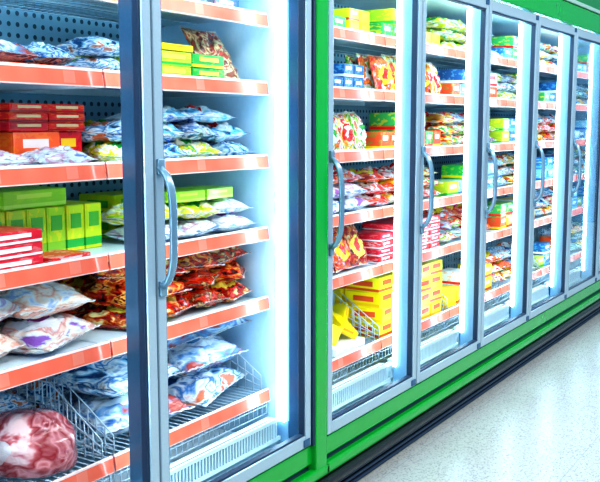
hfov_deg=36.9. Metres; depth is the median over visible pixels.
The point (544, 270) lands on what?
wire basket
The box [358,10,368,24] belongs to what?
carton
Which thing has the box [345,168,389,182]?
bag
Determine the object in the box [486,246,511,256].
bag
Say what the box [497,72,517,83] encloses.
bag
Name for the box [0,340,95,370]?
shelf
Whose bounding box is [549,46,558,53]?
bag
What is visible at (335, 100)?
shelf
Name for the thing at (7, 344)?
bag
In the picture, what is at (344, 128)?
bag
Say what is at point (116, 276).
bag
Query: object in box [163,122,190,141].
bag
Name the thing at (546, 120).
bag
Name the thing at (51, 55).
bag
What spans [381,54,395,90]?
bag
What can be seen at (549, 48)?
bag
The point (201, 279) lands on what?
bag
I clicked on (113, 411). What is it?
bag
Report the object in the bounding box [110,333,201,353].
bag
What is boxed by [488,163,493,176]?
carton
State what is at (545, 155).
carton
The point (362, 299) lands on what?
carton
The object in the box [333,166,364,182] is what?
bag
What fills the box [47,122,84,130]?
carton
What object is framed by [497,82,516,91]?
bag
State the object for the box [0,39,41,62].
bag
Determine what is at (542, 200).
bag
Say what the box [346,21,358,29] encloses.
carton
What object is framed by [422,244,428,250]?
carton
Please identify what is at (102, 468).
wire basket
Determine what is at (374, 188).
bag
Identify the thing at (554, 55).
bag
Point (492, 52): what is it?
bag
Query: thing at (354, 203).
bag
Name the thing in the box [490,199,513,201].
carton
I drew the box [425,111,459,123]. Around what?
bag
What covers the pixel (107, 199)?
carton
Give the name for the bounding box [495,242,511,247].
bag
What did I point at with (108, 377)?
bag
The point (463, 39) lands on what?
bag
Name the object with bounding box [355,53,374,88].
bag
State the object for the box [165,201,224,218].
bag
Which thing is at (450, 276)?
carton
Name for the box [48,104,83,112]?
carton
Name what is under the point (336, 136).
bag
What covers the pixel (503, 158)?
bag
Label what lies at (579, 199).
carton
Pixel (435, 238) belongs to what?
carton
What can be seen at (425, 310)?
carton
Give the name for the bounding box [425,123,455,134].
bag
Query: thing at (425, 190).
bag
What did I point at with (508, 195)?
bag
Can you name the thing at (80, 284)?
bag
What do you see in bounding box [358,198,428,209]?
shelf
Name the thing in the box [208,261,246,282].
bag
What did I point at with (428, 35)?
carton
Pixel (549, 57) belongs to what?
bag
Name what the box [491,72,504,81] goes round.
bag
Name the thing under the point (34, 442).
meat
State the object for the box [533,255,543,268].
carton
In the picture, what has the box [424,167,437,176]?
bag
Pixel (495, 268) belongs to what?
bag
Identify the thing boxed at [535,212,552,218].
shelf
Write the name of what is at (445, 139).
bag
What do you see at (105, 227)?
carton
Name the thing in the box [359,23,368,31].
carton
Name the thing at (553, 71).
wire shelf
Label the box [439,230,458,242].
bag
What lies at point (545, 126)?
bag
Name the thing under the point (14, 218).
carton
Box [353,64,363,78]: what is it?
carton
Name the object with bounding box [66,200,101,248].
carton
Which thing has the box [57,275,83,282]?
bag
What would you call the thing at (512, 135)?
carton
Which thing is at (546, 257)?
carton
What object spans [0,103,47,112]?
carton
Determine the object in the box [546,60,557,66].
bag
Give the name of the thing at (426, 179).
bag
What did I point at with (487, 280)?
carton
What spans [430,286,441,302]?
carton
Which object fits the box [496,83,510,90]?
bag
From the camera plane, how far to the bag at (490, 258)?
5.42 m
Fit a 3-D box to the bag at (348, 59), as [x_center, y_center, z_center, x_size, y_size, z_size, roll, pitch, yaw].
[0.253,-0.752,4.047,0.080,0.173,0.126,3,8,25]
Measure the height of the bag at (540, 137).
0.068 m
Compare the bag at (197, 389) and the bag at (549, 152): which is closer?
the bag at (197, 389)
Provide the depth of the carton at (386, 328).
4.06 m
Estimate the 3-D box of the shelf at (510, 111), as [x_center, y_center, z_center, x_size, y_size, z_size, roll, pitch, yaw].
[1.981,-1.009,6.896,0.508,0.034,0.758,5,9,32]
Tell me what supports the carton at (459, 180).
on the freezer at (384, 394)
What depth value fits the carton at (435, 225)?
4.49 m
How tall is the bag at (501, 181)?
0.074 m
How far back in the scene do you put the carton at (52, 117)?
2.54 m
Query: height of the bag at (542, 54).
0.069 m
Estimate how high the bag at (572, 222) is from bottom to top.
0.072 m
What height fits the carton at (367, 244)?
0.033 m
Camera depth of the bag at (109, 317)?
2.71 m
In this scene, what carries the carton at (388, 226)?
on the carton
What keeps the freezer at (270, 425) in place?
on the floor
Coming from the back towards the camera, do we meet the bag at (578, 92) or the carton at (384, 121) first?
the bag at (578, 92)
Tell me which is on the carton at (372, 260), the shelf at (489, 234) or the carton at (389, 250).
the carton at (389, 250)
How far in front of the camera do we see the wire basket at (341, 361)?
3.80 m
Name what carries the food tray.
in the freezer at (384, 394)
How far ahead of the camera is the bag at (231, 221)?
3.08 m
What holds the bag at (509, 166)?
on the bag
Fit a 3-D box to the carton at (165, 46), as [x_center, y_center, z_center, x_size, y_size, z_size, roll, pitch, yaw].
[-0.437,-0.598,2.790,0.151,0.021,0.151,4,9,31]
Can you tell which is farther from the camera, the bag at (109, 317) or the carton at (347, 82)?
the carton at (347, 82)
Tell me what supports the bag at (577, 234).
on the bag at (580, 242)
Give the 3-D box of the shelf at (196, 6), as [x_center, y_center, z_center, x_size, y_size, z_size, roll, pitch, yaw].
[-0.547,-0.738,2.886,0.507,0.008,0.788,5,9,32]
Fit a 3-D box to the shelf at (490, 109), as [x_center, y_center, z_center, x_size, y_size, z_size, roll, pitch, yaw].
[1.572,-0.925,6.252,0.508,0.034,0.762,5,9,32]
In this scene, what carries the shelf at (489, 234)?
attached to the freezer at (384, 394)
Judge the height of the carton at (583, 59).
0.076 m
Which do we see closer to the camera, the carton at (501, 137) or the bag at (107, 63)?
the bag at (107, 63)
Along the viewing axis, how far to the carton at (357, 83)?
3.73 m
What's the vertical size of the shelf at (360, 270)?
0.034 m
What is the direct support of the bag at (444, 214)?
on the bag at (444, 225)
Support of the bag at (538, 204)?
on the bag at (538, 212)
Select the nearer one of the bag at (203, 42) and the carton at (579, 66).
the bag at (203, 42)
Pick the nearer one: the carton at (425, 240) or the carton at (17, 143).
the carton at (17, 143)
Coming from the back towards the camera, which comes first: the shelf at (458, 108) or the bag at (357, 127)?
the shelf at (458, 108)
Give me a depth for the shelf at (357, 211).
3.74 m
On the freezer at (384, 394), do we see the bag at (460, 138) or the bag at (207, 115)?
the bag at (460, 138)
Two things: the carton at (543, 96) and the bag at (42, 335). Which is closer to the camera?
the bag at (42, 335)
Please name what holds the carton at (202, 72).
on the freezer at (270, 425)
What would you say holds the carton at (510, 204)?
on the carton at (509, 221)
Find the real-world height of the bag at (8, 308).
0.110 m
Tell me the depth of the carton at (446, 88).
4.57 m
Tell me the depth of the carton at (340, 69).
3.63 m
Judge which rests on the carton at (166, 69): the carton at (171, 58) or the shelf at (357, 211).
the carton at (171, 58)
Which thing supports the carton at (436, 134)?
on the freezer at (384, 394)
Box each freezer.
[0,0,331,481]
[325,0,599,481]
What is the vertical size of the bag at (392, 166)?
0.082 m
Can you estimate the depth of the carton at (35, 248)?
2.27 m
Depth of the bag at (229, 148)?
3.05 m
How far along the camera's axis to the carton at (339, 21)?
3.57 m
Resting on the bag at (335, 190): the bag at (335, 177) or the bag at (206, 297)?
the bag at (335, 177)
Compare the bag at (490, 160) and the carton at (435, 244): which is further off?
the bag at (490, 160)
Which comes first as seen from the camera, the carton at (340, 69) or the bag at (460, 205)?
the carton at (340, 69)
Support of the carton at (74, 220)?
on the freezer at (270, 425)
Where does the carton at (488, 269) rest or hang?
on the carton at (487, 280)
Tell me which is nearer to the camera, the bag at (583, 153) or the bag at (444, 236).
the bag at (444, 236)
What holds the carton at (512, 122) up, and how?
on the carton
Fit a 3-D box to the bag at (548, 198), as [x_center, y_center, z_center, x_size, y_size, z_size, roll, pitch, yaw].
[1.702,-0.298,6.366,0.247,0.074,0.187,4,8,30]
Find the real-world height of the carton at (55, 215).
0.136 m
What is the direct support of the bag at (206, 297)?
on the freezer at (270, 425)
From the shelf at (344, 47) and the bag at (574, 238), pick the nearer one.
the shelf at (344, 47)
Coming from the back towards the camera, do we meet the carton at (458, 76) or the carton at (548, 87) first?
the carton at (548, 87)
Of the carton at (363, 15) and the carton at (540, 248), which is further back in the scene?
the carton at (540, 248)
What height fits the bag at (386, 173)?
0.071 m
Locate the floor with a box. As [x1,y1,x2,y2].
[357,313,599,481]
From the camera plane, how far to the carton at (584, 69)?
6.62 m
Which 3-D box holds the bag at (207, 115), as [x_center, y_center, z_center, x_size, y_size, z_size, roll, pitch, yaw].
[-0.360,-0.428,3.030,0.214,0.064,0.204,7,10,43]
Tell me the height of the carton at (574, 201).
0.076 m
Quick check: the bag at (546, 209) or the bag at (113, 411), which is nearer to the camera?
the bag at (113, 411)
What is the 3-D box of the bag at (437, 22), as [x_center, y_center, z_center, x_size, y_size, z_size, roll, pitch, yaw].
[0.684,-1.127,4.654,0.238,0.071,0.183,4,9,30]
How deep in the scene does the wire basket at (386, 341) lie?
4.36 m
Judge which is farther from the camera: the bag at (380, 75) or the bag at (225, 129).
the bag at (380, 75)
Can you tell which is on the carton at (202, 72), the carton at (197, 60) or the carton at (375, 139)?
the carton at (197, 60)
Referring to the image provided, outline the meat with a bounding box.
[0,408,77,478]
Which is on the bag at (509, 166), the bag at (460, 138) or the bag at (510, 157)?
the bag at (510, 157)
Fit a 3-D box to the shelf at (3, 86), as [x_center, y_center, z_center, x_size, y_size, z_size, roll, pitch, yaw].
[-0.970,-0.408,2.247,0.508,0.034,0.792,5,9,32]
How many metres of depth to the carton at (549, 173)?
6.06 m
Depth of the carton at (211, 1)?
2.89 m
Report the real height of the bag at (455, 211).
0.076 m
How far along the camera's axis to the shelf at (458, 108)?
5.85 m
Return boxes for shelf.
[0,0,226,26]
[0,75,259,97]
[0,83,94,90]
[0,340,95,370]
[74,297,255,348]
[76,229,244,257]
[333,99,377,101]
[333,101,446,105]
[333,209,363,214]
[333,265,368,276]
[334,41,396,55]
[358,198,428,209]
[373,54,465,63]
[376,105,490,107]
[430,107,516,109]
[432,62,517,69]
[439,231,492,245]
[490,109,555,110]
[491,69,556,74]
[510,111,587,112]
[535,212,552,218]
[539,74,580,80]
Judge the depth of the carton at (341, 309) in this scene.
4.02 m
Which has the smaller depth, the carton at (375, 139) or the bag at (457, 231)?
the carton at (375, 139)
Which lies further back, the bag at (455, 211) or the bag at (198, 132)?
the bag at (455, 211)
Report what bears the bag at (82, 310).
on the freezer at (270, 425)
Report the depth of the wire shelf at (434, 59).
4.96 m
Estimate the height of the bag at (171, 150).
0.078 m
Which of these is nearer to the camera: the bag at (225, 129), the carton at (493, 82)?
the bag at (225, 129)
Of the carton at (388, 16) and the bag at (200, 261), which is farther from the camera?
the carton at (388, 16)
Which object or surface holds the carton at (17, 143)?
on the freezer at (270, 425)
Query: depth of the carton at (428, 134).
4.37 m
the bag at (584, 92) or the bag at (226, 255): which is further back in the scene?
the bag at (584, 92)
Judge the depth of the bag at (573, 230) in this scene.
6.86 m
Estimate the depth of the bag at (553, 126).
6.22 m
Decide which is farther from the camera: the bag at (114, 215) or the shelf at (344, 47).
the shelf at (344, 47)
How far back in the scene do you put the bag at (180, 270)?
2.86 m
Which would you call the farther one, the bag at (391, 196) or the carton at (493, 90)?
the carton at (493, 90)
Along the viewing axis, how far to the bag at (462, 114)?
4.95 m
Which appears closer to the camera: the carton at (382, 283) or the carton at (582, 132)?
the carton at (382, 283)
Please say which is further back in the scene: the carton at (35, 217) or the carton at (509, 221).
the carton at (509, 221)
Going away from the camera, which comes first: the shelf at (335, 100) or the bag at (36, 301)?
the bag at (36, 301)
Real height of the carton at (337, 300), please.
0.069 m
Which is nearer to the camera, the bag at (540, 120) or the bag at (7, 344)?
the bag at (7, 344)
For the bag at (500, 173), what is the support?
on the bag at (501, 181)
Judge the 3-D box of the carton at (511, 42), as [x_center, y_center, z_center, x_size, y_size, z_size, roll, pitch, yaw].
[1.213,-1.179,5.366,0.161,0.076,0.131,4,8,28]
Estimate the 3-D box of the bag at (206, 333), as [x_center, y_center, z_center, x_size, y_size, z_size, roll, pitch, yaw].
[-0.362,0.285,3.181,0.276,0.069,0.287,4,8,28]
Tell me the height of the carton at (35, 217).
0.136 m
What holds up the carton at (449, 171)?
on the carton
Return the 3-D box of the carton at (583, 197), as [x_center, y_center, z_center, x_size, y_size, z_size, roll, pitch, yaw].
[2.104,-0.308,6.907,0.161,0.076,0.131,4,9,31]
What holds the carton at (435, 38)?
on the freezer at (384, 394)
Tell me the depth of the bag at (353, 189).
3.84 m
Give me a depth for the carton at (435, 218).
4.50 m
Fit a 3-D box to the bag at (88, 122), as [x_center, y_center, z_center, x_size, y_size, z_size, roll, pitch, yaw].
[-0.676,-0.360,2.942,0.243,0.077,0.180,6,10,40]
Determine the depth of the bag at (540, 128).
5.94 m
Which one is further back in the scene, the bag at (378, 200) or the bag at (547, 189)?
the bag at (547, 189)
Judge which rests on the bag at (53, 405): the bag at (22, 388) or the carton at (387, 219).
the bag at (22, 388)
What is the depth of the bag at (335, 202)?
3.70 m
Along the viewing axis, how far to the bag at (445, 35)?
4.59 m
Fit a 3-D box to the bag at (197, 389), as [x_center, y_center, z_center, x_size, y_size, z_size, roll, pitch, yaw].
[-0.385,0.489,3.163,0.290,0.124,0.368,3,8,19]
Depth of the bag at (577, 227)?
7.01 m
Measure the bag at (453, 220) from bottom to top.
0.081 m
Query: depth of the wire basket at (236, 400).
2.95 m
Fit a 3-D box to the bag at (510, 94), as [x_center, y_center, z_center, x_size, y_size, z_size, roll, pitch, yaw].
[1.211,-0.883,5.479,0.238,0.074,0.183,5,9,32]
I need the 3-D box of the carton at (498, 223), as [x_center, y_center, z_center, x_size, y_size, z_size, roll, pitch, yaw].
[1.142,-0.113,5.391,0.161,0.076,0.131,4,8,29]
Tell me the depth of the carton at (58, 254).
2.43 m
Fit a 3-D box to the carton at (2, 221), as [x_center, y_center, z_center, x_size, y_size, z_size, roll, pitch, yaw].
[-0.908,-0.015,2.459,0.223,0.136,0.071,5,9,32]
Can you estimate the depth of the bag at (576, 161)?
6.76 m
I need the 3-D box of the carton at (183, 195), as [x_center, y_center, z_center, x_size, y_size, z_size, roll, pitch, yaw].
[-0.413,-0.149,2.932,0.141,0.036,0.156,5,9,35]
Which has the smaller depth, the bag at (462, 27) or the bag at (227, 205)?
the bag at (227, 205)
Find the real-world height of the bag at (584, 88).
0.076 m
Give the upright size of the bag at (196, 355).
0.120 m
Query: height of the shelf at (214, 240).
0.034 m
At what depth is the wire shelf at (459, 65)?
5.52 m
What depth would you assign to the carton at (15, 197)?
2.52 m
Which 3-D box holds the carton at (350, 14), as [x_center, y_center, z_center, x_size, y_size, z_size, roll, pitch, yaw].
[0.155,-0.926,3.704,0.161,0.051,0.086,5,9,33]
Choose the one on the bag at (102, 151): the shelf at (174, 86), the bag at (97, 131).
the bag at (97, 131)
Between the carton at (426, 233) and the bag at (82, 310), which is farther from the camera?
the carton at (426, 233)
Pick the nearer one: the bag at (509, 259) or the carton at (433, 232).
the carton at (433, 232)
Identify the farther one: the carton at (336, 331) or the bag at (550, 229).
the bag at (550, 229)
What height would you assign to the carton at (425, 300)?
0.069 m
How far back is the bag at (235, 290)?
3.14 m
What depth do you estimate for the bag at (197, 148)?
2.91 m
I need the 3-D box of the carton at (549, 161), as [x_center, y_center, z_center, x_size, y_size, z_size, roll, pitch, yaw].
[1.623,-0.533,6.107,0.161,0.076,0.131,5,9,36]
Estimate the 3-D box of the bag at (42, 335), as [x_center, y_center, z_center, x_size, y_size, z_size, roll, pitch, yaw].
[-0.739,0.247,2.506,0.267,0.103,0.262,2,8,17]
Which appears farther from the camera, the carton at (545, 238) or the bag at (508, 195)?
the carton at (545, 238)
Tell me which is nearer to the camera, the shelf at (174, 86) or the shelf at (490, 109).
the shelf at (174, 86)
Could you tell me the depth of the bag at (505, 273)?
5.55 m
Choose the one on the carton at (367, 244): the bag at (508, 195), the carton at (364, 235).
the carton at (364, 235)
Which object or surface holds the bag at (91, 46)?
on the bag at (107, 63)
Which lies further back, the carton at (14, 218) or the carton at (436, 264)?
the carton at (436, 264)
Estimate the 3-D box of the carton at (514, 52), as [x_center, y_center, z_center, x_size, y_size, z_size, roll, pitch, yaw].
[1.214,-1.103,5.377,0.161,0.076,0.131,5,9,34]
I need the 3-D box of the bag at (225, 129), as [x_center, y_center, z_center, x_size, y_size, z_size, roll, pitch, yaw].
[-0.303,-0.382,3.120,0.212,0.076,0.162,6,10,39]
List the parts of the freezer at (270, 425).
price rail, price rail, price rail, price rail, panel, price rail, door, handle, price rail, price rail, price rail, price rail, price rail, price rail, panel, door, panel, post trim, post, bumper rail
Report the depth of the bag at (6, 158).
2.24 m
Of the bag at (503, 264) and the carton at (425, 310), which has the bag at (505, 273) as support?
the bag at (503, 264)
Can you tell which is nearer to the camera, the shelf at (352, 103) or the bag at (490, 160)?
the shelf at (352, 103)
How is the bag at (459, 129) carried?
on the bag at (460, 138)
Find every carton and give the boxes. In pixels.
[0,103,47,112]
[0,112,47,121]
[0,122,47,130]
[0,132,59,154]
[0,186,65,210]
[0,209,25,226]
[0,212,4,225]
[0,226,41,246]
[0,242,42,260]
[0,255,42,269]
[22,207,46,251]
[30,63,84,67]
[38,131,81,151]
[41,205,65,250]
[41,249,90,262]
[47,113,84,121]
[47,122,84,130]
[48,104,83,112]
[59,203,83,249]
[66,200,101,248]
[79,191,122,212]
[101,221,121,238]
[116,50,190,66]
[161,0,212,13]
[162,42,192,52]
[162,65,190,75]
[164,188,204,202]
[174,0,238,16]
[179,185,232,199]
[189,53,223,69]
[191,68,223,77]
[332,312,358,338]
[332,324,341,345]
[333,289,344,303]
[333,302,348,319]
[334,8,358,21]
[334,15,345,27]
[334,63,353,77]
[334,76,342,86]
[343,77,352,86]
[345,274,393,293]
[345,289,392,308]
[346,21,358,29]
[348,304,391,323]
[348,319,392,338]
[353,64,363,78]
[353,78,363,87]
[354,131,389,149]
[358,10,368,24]
[358,230,392,241]
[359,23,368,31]
[362,221,393,231]
[363,239,391,249]
[365,8,396,25]
[365,247,392,256]
[367,254,391,263]
[369,23,391,35]
[369,112,395,130]
[376,218,393,220]
[384,131,394,147]
[392,25,396,36]
[421,291,429,306]
[421,304,429,319]
[422,237,428,244]
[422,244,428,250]
[422,262,430,278]
[422,277,430,292]
[423,214,439,223]
[423,231,428,237]
[425,131,432,145]
[425,259,441,275]
[426,32,430,42]
[428,228,439,236]
[428,235,438,243]
[429,83,459,94]
[429,222,439,229]
[429,241,438,248]
[429,273,441,288]
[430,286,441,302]
[430,300,440,315]
[431,33,439,44]
[433,131,440,145]
[434,180,458,196]
[437,69,465,83]
[437,179,462,193]
[441,164,463,178]
[441,289,455,308]
[442,268,460,285]
[442,285,460,303]
[458,263,491,278]
[460,84,465,95]
[485,277,491,291]
[487,201,513,215]
[487,202,506,216]
[487,216,506,229]
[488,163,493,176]
[488,176,493,188]
[489,119,508,131]
[489,132,508,142]
[490,73,496,86]
[490,87,496,97]
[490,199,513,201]
[491,36,518,49]
[491,47,511,57]
[506,214,512,227]
[509,119,515,131]
[509,131,515,141]
[512,49,517,59]
[533,241,549,254]
[533,253,549,265]
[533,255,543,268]
[536,157,553,168]
[536,169,546,180]
[538,92,549,101]
[539,82,556,93]
[539,235,551,247]
[545,155,554,165]
[546,168,552,178]
[549,93,555,101]
[572,198,576,208]
[573,184,584,195]
[575,120,587,129]
[575,130,579,138]
[577,54,590,64]
[577,63,582,70]
[577,195,584,205]
[577,197,581,207]
[580,130,584,138]
[582,64,586,71]
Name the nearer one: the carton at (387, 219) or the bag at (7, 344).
the bag at (7, 344)
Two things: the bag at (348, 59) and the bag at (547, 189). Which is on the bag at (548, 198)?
the bag at (547, 189)
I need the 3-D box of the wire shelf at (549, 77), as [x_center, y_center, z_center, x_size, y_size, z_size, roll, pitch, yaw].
[1.979,-1.252,6.866,0.507,0.008,0.758,5,9,32]
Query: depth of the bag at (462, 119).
4.81 m
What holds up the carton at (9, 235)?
on the carton at (35, 248)
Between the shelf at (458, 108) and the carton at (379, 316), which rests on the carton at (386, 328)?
the carton at (379, 316)
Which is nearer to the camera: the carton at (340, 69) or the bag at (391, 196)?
the carton at (340, 69)
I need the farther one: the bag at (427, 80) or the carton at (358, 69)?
the bag at (427, 80)
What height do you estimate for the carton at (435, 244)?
0.033 m
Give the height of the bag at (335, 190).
0.066 m
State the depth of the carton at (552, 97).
6.00 m
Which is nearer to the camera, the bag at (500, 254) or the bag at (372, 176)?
the bag at (372, 176)
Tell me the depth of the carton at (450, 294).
4.74 m
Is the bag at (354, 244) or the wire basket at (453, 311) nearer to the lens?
the bag at (354, 244)
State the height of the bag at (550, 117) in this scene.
0.067 m
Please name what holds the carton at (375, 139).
on the freezer at (384, 394)
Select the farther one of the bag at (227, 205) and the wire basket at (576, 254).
the wire basket at (576, 254)
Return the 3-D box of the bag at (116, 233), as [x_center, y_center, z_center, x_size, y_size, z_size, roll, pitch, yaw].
[-0.485,-0.032,2.829,0.211,0.071,0.183,5,9,34]
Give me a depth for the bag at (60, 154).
2.37 m
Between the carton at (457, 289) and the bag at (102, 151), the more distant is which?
the carton at (457, 289)
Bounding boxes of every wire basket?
[0,451,111,481]
[74,385,267,481]
[332,340,378,381]
[359,311,446,358]
[435,253,539,301]
[441,288,498,326]
[486,239,571,282]
[505,228,582,266]
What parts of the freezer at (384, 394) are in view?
handle, price rail, price rail, price rail, price rail, price rail, price rail, door, price rail, price rail, price rail, price rail, price rail, price rail, panel, handle, door, roof panel, bumper rail, panel, kick plate, price rail, price rail, price rail, price rail, price rail, price rail, handle, door, price rail, price rail, price rail, price rail, price rail, price rail, handle, door, price rail, price rail, price rail, price rail, price rail, price rail, panel, handle, price rail, price rail, price rail, fascia trim, price rail, price rail, door, price rail, door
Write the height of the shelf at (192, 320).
0.034 m
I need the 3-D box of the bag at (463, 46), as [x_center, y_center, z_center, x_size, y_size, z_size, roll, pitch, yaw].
[0.808,-1.028,4.807,0.231,0.068,0.171,4,8,27]
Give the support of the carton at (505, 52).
on the freezer at (384, 394)
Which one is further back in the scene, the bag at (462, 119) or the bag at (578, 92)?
the bag at (578, 92)
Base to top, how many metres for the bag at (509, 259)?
0.065 m
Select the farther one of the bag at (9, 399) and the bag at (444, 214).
the bag at (444, 214)
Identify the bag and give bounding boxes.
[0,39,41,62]
[0,150,36,166]
[0,281,94,319]
[0,296,21,320]
[0,313,100,354]
[0,333,25,357]
[0,389,36,412]
[9,373,71,405]
[15,41,79,64]
[19,145,97,164]
[29,398,65,413]
[47,354,184,397]
[55,35,118,58]
[55,276,96,293]
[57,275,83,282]
[59,302,97,317]
[60,390,87,402]
[63,56,119,74]
[64,393,194,436]
[76,120,121,142]
[81,306,125,329]
[82,142,121,161]
[82,283,125,308]
[83,119,106,125]
[88,262,124,283]
[101,202,183,224]
[102,105,199,121]
[102,224,189,240]
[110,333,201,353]
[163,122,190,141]
[164,139,223,157]
[164,142,190,158]
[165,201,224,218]
[165,218,224,237]
[166,259,189,275]
[167,280,191,297]
[167,294,197,317]
[168,336,248,373]
[168,364,247,407]
[170,121,222,141]
[173,270,219,288]
[176,104,236,123]
[177,251,224,271]
[179,26,239,78]
[181,287,230,307]
[193,318,251,338]
[197,198,252,213]
[199,121,250,141]
[204,213,257,231]
[205,140,254,155]
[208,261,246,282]
[208,280,253,302]
[209,246,250,265]
[333,112,353,149]
[333,120,340,150]
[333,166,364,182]
[333,175,346,183]
[333,182,369,196]
[333,187,350,198]
[333,196,372,210]
[333,200,350,213]
[333,227,350,272]
[337,224,367,267]
[344,54,356,64]
[344,111,366,149]
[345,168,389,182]
[349,182,392,193]
[353,194,388,206]
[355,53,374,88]
[361,165,394,180]
[367,54,391,89]
[368,179,394,192]
[379,163,394,169]
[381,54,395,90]
[381,192,394,203]
[423,177,442,187]
[423,187,442,197]
[423,207,452,219]
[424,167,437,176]
[425,71,430,92]
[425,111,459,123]
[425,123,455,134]
[426,16,458,29]
[426,28,460,41]
[426,62,440,93]
[439,220,453,230]
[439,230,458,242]
[440,41,462,48]
[440,135,458,145]
[441,205,462,217]
[443,217,461,227]
[445,123,464,134]
[448,19,466,32]
[448,112,464,123]
[448,227,461,237]
[450,113,464,123]
[450,135,463,144]
[451,32,466,43]
[454,203,462,209]
[455,43,465,49]
[456,251,502,262]
[457,156,505,165]
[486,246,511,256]
[486,248,511,258]
[488,155,513,165]
[489,126,497,132]
[489,136,495,142]
[490,154,514,164]
[491,51,501,55]
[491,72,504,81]
[491,263,504,273]
[491,272,508,283]
[492,260,511,268]
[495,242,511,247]
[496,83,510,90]
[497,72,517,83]
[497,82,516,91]
[497,91,509,98]
[497,176,511,185]
[497,269,511,277]
[498,166,514,174]
[498,169,505,176]
[499,73,516,82]
[502,175,513,184]
[503,91,516,98]
[503,193,537,197]
[503,257,511,262]
[504,165,514,173]
[510,116,543,122]
[535,189,550,197]
[535,198,550,206]
[535,201,547,207]
[535,208,543,215]
[536,206,552,214]
[537,133,545,140]
[537,227,551,235]
[538,114,554,123]
[538,124,546,132]
[538,187,552,195]
[539,124,555,132]
[539,133,554,140]
[540,43,546,49]
[540,50,550,58]
[540,58,550,65]
[540,115,555,123]
[540,123,555,131]
[541,42,556,52]
[542,52,555,60]
[542,195,552,203]
[544,149,554,154]
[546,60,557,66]
[548,53,557,61]
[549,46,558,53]
[570,234,579,242]
[570,242,582,248]
[571,221,583,227]
[571,224,582,230]
[571,226,579,233]
[572,232,582,238]
[573,158,585,165]
[574,148,586,157]
[576,90,586,98]
[576,239,582,245]
[577,83,587,91]
[579,91,588,98]
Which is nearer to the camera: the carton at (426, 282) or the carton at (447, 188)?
the carton at (426, 282)
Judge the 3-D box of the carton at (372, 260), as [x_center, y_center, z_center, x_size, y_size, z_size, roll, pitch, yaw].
[0.321,0.076,4.100,0.161,0.033,0.131,5,9,34]
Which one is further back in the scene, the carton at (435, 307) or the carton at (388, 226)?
the carton at (435, 307)
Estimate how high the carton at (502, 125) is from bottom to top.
0.076 m
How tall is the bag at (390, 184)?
0.066 m
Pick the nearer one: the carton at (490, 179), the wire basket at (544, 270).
the carton at (490, 179)
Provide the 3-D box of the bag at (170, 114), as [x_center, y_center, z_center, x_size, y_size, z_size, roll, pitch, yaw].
[-0.475,-0.404,2.859,0.225,0.061,0.221,4,8,27]
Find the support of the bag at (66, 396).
in the freezer at (270, 425)
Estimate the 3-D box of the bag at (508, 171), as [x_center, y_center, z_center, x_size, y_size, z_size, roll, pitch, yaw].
[1.204,-0.438,5.547,0.240,0.063,0.184,4,8,30]
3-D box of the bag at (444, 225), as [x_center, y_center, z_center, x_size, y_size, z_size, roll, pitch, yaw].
[0.694,-0.088,4.776,0.236,0.064,0.181,1,8,13]
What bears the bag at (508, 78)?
on the bag at (513, 88)
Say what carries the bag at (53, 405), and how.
in the freezer at (270, 425)
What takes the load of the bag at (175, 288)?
on the bag at (178, 304)
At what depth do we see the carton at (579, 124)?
6.88 m
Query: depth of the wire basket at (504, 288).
5.45 m
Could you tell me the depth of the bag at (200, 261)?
2.98 m
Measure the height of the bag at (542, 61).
0.072 m
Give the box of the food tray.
[332,334,364,356]
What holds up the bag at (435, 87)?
on the freezer at (384, 394)
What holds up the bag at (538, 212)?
on the freezer at (384, 394)
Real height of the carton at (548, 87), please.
0.076 m
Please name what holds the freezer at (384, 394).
on the floor
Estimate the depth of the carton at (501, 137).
5.25 m
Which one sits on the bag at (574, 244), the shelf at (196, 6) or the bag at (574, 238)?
the bag at (574, 238)
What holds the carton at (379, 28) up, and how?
on the freezer at (384, 394)
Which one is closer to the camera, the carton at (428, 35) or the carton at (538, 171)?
the carton at (428, 35)
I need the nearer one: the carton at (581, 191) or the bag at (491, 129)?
the bag at (491, 129)
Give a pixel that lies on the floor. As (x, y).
(541, 422)
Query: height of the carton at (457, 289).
0.076 m
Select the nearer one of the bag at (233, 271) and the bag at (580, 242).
the bag at (233, 271)
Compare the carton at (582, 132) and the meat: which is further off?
the carton at (582, 132)
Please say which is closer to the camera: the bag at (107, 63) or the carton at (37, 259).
the carton at (37, 259)
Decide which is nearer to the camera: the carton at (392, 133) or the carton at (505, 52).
the carton at (392, 133)
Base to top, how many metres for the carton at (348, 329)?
0.114 m
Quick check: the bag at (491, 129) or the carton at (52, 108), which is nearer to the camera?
the carton at (52, 108)
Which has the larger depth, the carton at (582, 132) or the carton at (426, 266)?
the carton at (582, 132)
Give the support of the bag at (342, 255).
on the freezer at (384, 394)
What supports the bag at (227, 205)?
on the bag at (231, 221)
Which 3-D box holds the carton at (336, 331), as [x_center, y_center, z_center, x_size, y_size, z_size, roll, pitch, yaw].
[0.094,0.381,3.795,0.169,0.135,0.103,1,7,6]
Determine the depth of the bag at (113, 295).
2.72 m
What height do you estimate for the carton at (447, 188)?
0.076 m
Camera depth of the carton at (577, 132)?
6.58 m
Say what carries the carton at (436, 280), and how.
on the carton at (436, 293)
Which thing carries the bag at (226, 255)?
on the bag at (233, 271)
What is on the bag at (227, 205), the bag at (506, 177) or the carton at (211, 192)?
the carton at (211, 192)
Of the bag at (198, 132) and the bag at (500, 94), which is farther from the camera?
the bag at (500, 94)
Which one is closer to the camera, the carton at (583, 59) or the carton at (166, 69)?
the carton at (166, 69)

